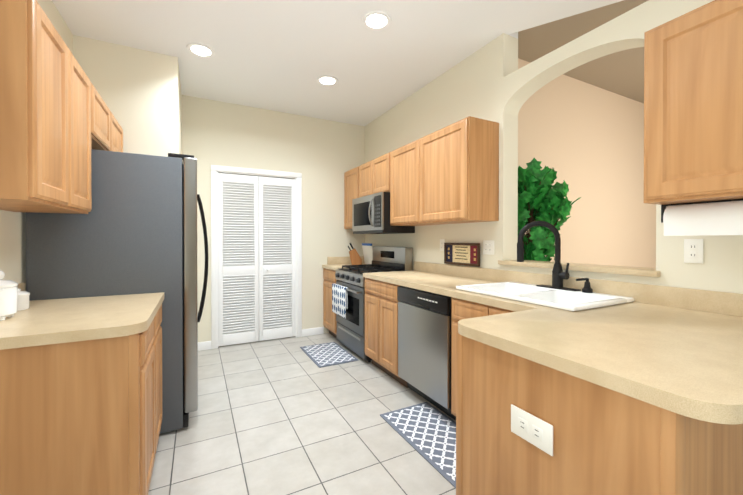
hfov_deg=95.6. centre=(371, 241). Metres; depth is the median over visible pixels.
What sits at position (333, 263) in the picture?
countertop
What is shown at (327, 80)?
recessed light
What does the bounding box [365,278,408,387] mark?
base cabinet
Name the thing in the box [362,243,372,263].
canister
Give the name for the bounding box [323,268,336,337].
base cabinet
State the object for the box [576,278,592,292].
soap dispenser
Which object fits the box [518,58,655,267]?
wall
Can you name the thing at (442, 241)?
outlet
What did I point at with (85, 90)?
upper cabinet
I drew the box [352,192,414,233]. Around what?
microwave
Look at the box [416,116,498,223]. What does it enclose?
upper cabinet
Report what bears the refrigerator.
on the floor
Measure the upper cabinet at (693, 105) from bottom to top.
0.770 m
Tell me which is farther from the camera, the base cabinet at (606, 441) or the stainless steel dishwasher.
the stainless steel dishwasher
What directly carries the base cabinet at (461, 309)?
on the floor
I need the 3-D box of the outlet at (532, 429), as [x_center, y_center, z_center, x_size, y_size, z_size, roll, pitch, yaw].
[0.504,0.594,1.067,0.008,0.091,0.150,0,0,-27]
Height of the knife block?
0.291 m
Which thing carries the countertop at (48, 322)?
on the base cabinet at (81, 418)
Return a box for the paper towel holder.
[661,199,742,235]
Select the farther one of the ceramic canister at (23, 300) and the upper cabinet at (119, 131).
the upper cabinet at (119, 131)
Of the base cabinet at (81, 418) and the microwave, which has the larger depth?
the microwave
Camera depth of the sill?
2.01 m
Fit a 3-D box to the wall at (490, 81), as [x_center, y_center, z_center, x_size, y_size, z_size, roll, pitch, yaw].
[1.626,-0.179,1.620,0.165,2.850,7.485,0,0,-27]
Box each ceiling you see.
[52,0,622,125]
[518,0,647,103]
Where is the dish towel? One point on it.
(339, 290)
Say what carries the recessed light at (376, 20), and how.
in the ceiling at (279, 55)
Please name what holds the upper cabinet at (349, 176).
attached to the wall at (490, 81)
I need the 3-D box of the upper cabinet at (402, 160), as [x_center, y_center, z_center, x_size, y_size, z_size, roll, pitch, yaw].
[0.449,-0.550,3.345,0.328,0.770,0.524,0,0,-27]
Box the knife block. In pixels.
[348,243,361,264]
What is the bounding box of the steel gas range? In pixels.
[332,246,412,361]
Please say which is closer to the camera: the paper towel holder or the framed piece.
the paper towel holder
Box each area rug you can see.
[300,342,358,367]
[380,402,455,487]
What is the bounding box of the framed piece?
[444,243,479,266]
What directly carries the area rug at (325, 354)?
on the floor
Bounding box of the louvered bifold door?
[218,173,295,345]
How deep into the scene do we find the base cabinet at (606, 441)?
0.96 m
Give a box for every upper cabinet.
[0,0,75,211]
[32,60,95,213]
[96,90,115,151]
[116,120,122,151]
[344,168,355,228]
[356,160,371,197]
[372,153,387,193]
[388,140,440,225]
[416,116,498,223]
[644,0,742,204]
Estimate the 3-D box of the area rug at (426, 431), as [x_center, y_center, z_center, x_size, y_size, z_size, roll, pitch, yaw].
[0.471,1.238,2.052,0.415,0.008,1.000,0,0,-27]
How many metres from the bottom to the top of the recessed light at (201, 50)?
0.008 m
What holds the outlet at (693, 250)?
attached to the wall at (490, 81)
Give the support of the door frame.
attached to the wall at (322, 156)
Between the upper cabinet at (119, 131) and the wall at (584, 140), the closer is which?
the upper cabinet at (119, 131)
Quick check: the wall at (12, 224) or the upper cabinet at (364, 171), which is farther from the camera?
the upper cabinet at (364, 171)
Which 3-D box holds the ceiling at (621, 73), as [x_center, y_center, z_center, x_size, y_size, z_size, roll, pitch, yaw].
[4.072,-1.720,1.687,4.245,0.069,5.365,0,0,-27]
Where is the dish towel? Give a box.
[332,283,347,318]
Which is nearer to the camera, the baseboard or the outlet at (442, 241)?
the outlet at (442, 241)
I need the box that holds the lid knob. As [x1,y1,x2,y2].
[0,270,4,279]
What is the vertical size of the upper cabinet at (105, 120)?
0.310 m
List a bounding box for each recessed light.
[187,43,214,57]
[317,75,337,85]
[362,10,391,29]
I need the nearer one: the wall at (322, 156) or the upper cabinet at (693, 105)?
the upper cabinet at (693, 105)
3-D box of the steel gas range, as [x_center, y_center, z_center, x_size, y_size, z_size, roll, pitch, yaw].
[-0.017,0.647,3.834,0.654,1.170,0.756,0,0,-27]
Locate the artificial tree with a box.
[518,158,579,260]
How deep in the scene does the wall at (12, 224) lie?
1.81 m
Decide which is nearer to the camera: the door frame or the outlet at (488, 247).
the outlet at (488, 247)
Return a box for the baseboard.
[198,327,323,350]
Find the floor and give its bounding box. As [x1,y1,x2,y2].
[148,333,455,494]
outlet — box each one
[440,239,444,250]
[483,240,493,254]
[511,404,552,455]
[684,239,703,263]
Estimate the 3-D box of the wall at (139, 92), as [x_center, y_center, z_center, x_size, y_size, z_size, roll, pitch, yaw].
[-2.203,-0.189,3.178,0.695,2.850,0.860,0,0,-27]
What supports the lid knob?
attached to the ceramic canister at (8, 296)
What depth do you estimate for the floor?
2.18 m
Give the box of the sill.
[498,260,660,276]
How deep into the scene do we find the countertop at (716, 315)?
1.87 m
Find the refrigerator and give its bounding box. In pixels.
[26,149,208,432]
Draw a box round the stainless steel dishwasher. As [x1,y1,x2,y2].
[397,286,455,419]
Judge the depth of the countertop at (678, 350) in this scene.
0.98 m
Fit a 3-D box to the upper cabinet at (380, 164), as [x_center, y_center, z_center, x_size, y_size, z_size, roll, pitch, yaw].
[0.241,-0.728,3.745,0.328,0.418,0.380,0,0,-27]
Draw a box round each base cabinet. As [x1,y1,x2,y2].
[0,304,161,494]
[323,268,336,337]
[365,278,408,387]
[451,297,515,415]
[456,331,742,494]
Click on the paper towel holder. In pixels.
(722, 217)
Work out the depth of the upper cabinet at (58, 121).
1.26 m
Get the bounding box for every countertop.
[0,283,163,349]
[322,257,351,270]
[360,221,742,344]
[458,305,742,423]
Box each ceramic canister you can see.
[0,279,17,320]
[17,289,29,310]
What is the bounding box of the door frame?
[211,165,301,348]
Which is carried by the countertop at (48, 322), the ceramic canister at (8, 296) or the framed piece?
the ceramic canister at (8, 296)
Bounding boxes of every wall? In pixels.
[0,0,75,290]
[76,35,181,156]
[182,95,364,341]
[365,0,742,293]
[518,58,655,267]
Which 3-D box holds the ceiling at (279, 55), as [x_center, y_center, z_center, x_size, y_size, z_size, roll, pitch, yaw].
[1.502,-1.644,1.547,6.135,0.080,7.485,0,0,-27]
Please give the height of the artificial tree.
1.940 m

